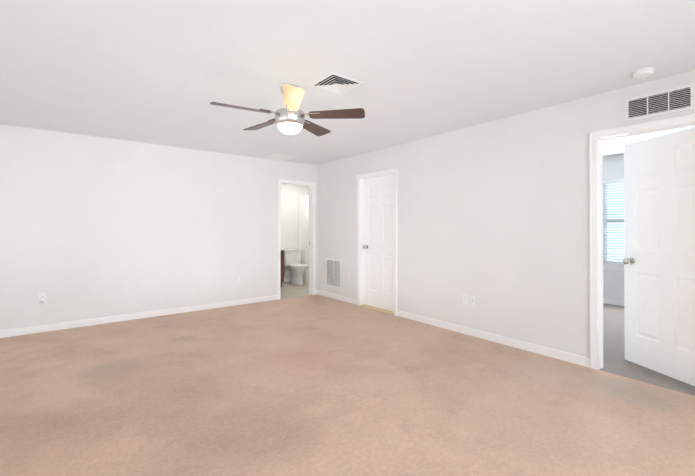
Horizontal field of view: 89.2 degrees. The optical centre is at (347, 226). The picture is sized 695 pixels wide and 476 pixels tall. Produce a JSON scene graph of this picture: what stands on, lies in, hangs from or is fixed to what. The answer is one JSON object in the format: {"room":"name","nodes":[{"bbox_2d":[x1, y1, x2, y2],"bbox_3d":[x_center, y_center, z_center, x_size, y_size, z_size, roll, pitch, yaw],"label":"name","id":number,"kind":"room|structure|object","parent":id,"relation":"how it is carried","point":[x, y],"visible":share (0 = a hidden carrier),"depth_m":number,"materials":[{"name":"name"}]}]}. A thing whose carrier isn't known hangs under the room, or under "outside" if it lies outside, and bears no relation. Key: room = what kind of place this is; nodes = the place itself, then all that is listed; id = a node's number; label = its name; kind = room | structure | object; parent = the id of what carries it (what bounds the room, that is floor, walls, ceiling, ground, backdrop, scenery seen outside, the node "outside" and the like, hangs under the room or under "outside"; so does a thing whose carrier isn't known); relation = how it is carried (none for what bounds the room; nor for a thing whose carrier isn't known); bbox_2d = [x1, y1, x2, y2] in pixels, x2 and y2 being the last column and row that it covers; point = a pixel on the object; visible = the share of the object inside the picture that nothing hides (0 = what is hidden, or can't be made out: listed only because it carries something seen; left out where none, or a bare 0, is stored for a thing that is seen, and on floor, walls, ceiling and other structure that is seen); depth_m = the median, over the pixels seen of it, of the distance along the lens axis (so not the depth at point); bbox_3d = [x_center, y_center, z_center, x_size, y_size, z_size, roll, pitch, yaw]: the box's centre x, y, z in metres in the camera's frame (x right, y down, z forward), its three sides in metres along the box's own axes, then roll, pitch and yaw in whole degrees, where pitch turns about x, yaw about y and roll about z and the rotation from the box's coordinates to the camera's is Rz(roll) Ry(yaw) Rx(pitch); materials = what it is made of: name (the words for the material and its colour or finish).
{"room":"empty bedroom","nodes":[
{"label":"empty bedroom","id":0,"kind":"room"},
{"bbox_2d":[0,124,316,330],"bbox_3d":[-2.144,0.063,5.524,7.300,2.440,0.115,0,0,-38],"label":"wall","id":1,"kind":"structure","parent":0,"point":[92,227],"depth_m":4.78,"materials":[{"name":"paint"}]},
{"bbox_2d":[39,293,45,303],"bbox_3d":[-3.657,0.874,4.224,0.070,0.130,0.054,0,0,-38],"label":"electrical outlet","id":2,"kind":"object","parent":1,"relation":"attached to","point":[42,298],"visible":1,"depth_m":4.23,"materials":[{"name":"white plastic"}]},
{"bbox_2d":[0,295,276,337],"bbox_3d":[-3.050,1.237,4.727,4.638,0.085,0.012,0,0,-38],"label":"baseboard","id":3,"kind":"structure","parent":1,"relation":"attached to","point":[96,321],"depth_m":4.75,"materials":[{"name":"white wood"}]},
{"bbox_2d":[277,179,315,299],"bbox_3d":[-0.956,0.232,6.456,0.784,2.110,0.155,0,0,-38],"label":"trim","id":4,"kind":"structure","parent":1,"relation":"attached to","point":[312,238],"depth_m":6.61,"materials":[{"name":"white wood"}]},
{"bbox_2d":[281,184,308,278],"bbox_3d":[-1.395,0.076,8.213,2.800,2.440,0.100,0,0,-38],"label":"wall","id":5,"kind":"structure","parent":0,"point":[290,194],"depth_m":8.19,"materials":[{"name":"paint"}]},
{"bbox_2d":[281,282,310,298],"bbox_3d":[-0.882,1.343,7.554,2.800,0.100,1.760,0,0,-38],"label":"floor","id":6,"kind":"structure","parent":0,"point":[288,290],"depth_m":7.06,"materials":[{"name":"beige tile"}]},
{"bbox_2d":[281,248,284,286],"bbox_3d":[-1.833,0.884,7.418,0.850,0.815,0.580,0,0,-38],"label":"bathroom vanity","id":7,"kind":"object","parent":6,"relation":"on","point":[282,264],"visible":0.17,"depth_m":7.44,"materials":[{"name":"brown wood"}]},
{"bbox_2d":[284,248,307,284],"bbox_3d":[-1.153,0.908,7.885,0.506,0.772,0.685,0,0,-38],"label":"toilet","id":8,"kind":"object","parent":6,"relation":"on","point":[293,264],"visible":0.88,"depth_m":7.90,"materials":[{"name":"white ceramic"}]},
{"bbox_2d":[299,195,308,282],"bbox_3d":[-0.893,0.296,8.318,0.400,2.000,0.330,0,0,-38],"label":"linen cabinet","id":9,"kind":"object","parent":6,"relation":"on","point":[304,223],"visible":0.35,"depth_m":8.12,"materials":[{"name":"white wood"}]},
{"bbox_2d":[0,294,694,475],"bbox_3d":[-0.523,1.317,2.077,5.600,0.100,7.300,0,0,-38],"label":"floor carpet","id":10,"kind":"object","parent":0,"point":[314,385],"visible":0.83,"depth_m":2.52,"materials":[{"name":"beige carpet"}]},
{"bbox_2d":[0,0,694,164],"bbox_3d":[0.271,-1.215,3.831,9.000,0.100,9.060,0,0,-38],"label":"ceiling","id":11,"kind":"structure","parent":0,"point":[163,72],"depth_m":2.54,"materials":[{"name":"paint"}]},
{"bbox_2d":[262,153,295,160],"bbox_3d":[-1.154,-1.149,5.904,0.420,0.012,0.460,0,0,-38],"label":"ceiling vent","id":12,"kind":"object","parent":11,"relation":"in","point":[279,157],"visible":0.98,"depth_m":5.88,"materials":[{"name":"white metal"}]},
{"bbox_2d":[210,84,364,135],"bbox_3d":[-0.520,-0.975,2.993,1.223,0.388,1.226,0,0,-38],"label":"fan","id":13,"kind":"object","parent":11,"relation":"hanging from","point":[289,118],"visible":1,"depth_m":2.90,"materials":[{"name":"brown wood"}]},
{"bbox_2d":[310,72,362,93],"bbox_3d":[-0.091,-1.163,2.898,0.310,0.012,0.310,0,0,-38],"label":"ceiling vent","id":14,"kind":"object","parent":11,"relation":"in","point":[335,83],"visible":1,"depth_m":2.89,"materials":[{"name":"grey metal"}]},
{"bbox_2d":[631,67,654,78],"bbox_3d":[2.231,-1.150,2.662,0.136,0.042,0.136,0,0,-38],"label":"smoke detector","id":15,"kind":"object","parent":11,"relation":"attached to","point":[642,73],"visible":1,"depth_m":2.63,"materials":[{"name":"white plastic"}]},
{"bbox_2d":[360,304,393,314],"bbox_3d":[0.486,1.327,5.419,0.115,0.110,0.800,0,0,-38],"label":"threshold","id":16,"kind":"object","parent":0,"point":[379,309],"visible":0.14,"depth_m":5.38,"materials":[{"name":"brown wood"}]},
{"bbox_2d":[317,70,694,357],"bbox_3d":[1.694,0.055,3.887,0.115,2.440,7.200,0,0,-38],"label":"wall","id":17,"kind":"structure","parent":0,"point":[493,217],"depth_m":3.87,"materials":[{"name":"paint"}]},
{"bbox_2d":[326,258,340,288],"bbox_3d":[-0.252,0.836,6.259,0.011,0.500,0.460,0,0,-38],"label":"air vent","id":18,"kind":"object","parent":17,"relation":"in","point":[333,272],"visible":1,"depth_m":6.25,"materials":[{"name":"grey metal"}]},
{"bbox_2d":[316,290,356,304],"bbox_3d":[-0.219,1.244,6.192,0.040,0.085,1.201,0,0,-38],"label":"baseboard","id":19,"kind":"structure","parent":17,"relation":"attached to","point":[353,301],"depth_m":6.15,"materials":[{"name":"white wood"}]},
{"bbox_2d":[357,168,396,315],"bbox_3d":[0.486,0.228,5.425,0.155,2.110,0.886,0,0,-38],"label":"trim","id":20,"kind":"structure","parent":17,"relation":"attached to","point":[361,178],"depth_m":5.69,"materials":[{"name":"white wood"}]},
{"bbox_2d":[363,175,393,311],"bbox_3d":[0.519,0.253,5.447,0.182,2.030,0.765,0,0,-38],"label":"closet door","id":21,"kind":"structure","parent":17,"relation":"in","point":[378,246],"depth_m":5.45,"materials":[{"name":"painted wood"},{"name":"brushed nickel"}]},
{"bbox_2d":[463,294,467,304],"bbox_3d":[1.392,0.867,4.167,0.009,0.115,0.070,0,0,-38],"label":"electrical outlet","id":22,"kind":"object","parent":17,"relation":"attached to","point":[465,299],"visible":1,"depth_m":4.16,"materials":[{"name":"white plastic"}]},
{"bbox_2d":[470,295,475,305],"bbox_3d":[1.451,0.866,4.086,0.016,0.115,0.070,0,0,-38],"label":"electrical outlet","id":23,"kind":"object","parent":17,"relation":"attached to","point":[472,300],"visible":1,"depth_m":4.08,"materials":[{"name":"white plastic"}]},
{"bbox_2d":[397,310,589,367],"bbox_3d":[1.444,1.234,4.096,0.012,0.085,2.381,0,0,-38],"label":"baseboard","id":24,"kind":"structure","parent":17,"relation":"attached to","point":[559,355],"depth_m":3.79,"materials":[{"name":"white wood"}]},
{"bbox_2d":[589,113,694,369],"bbox_3d":[2.503,0.215,2.855,0.155,2.110,0.886,0,0,-38],"label":"trim","id":25,"kind":"structure","parent":17,"relation":"attached to","point":[597,139],"depth_m":3.13,"materials":[{"name":"white wood"}]},
{"bbox_2d":[623,127,694,385],"bbox_3d":[2.720,0.241,2.973,0.425,2.030,0.694,0,0,-38],"label":"hall door","id":26,"kind":"structure","parent":17,"relation":"in","point":[659,249],"depth_m":3.00,"materials":[{"name":"painted wood"},{"name":"brushed nickel"}]},
{"bbox_2d":[625,83,694,121],"bbox_3d":[2.469,-0.975,2.803,0.011,0.190,0.420,0,0,-38],"label":"air vent","id":27,"kind":"object","parent":17,"relation":"in","point":[673,100],"visible":1,"depth_m":2.79,"materials":[{"name":"grey metal"}]},
{"bbox_2d":[603,154,623,300],"bbox_3d":[5.009,0.060,4.996,0.100,2.440,4.850,0,0,-38],"label":"wall","id":28,"kind":"structure","parent":0,"point":[613,280],"depth_m":5.77,"materials":[{"name":"paint"}]},
{"bbox_2d":[603,178,623,270],"bbox_3d":[4.556,-0.027,5.537,0.125,1.480,1.000,0,0,-38],"label":"window","id":29,"kind":"structure","parent":28,"relation":"in","point":[613,211],"depth_m":5.78,"materials":[{"name":"white"}]},
{"bbox_2d":[603,298,623,305],"bbox_3d":[4.995,1.238,4.916,0.012,0.085,4.750,0,0,-38],"label":"baseboard","id":30,"kind":"structure","parent":28,"relation":"attached to","point":[613,302],"depth_m":5.74,"materials":[{"name":"white wood"}]},
{"bbox_2d":[600,303,694,395],"bbox_3d":[3.773,1.325,3.892,3.400,0.100,4.850,0,0,-38],"label":"floor","id":31,"kind":"structure","parent":0,"point":[615,362],"depth_m":3.31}
]}

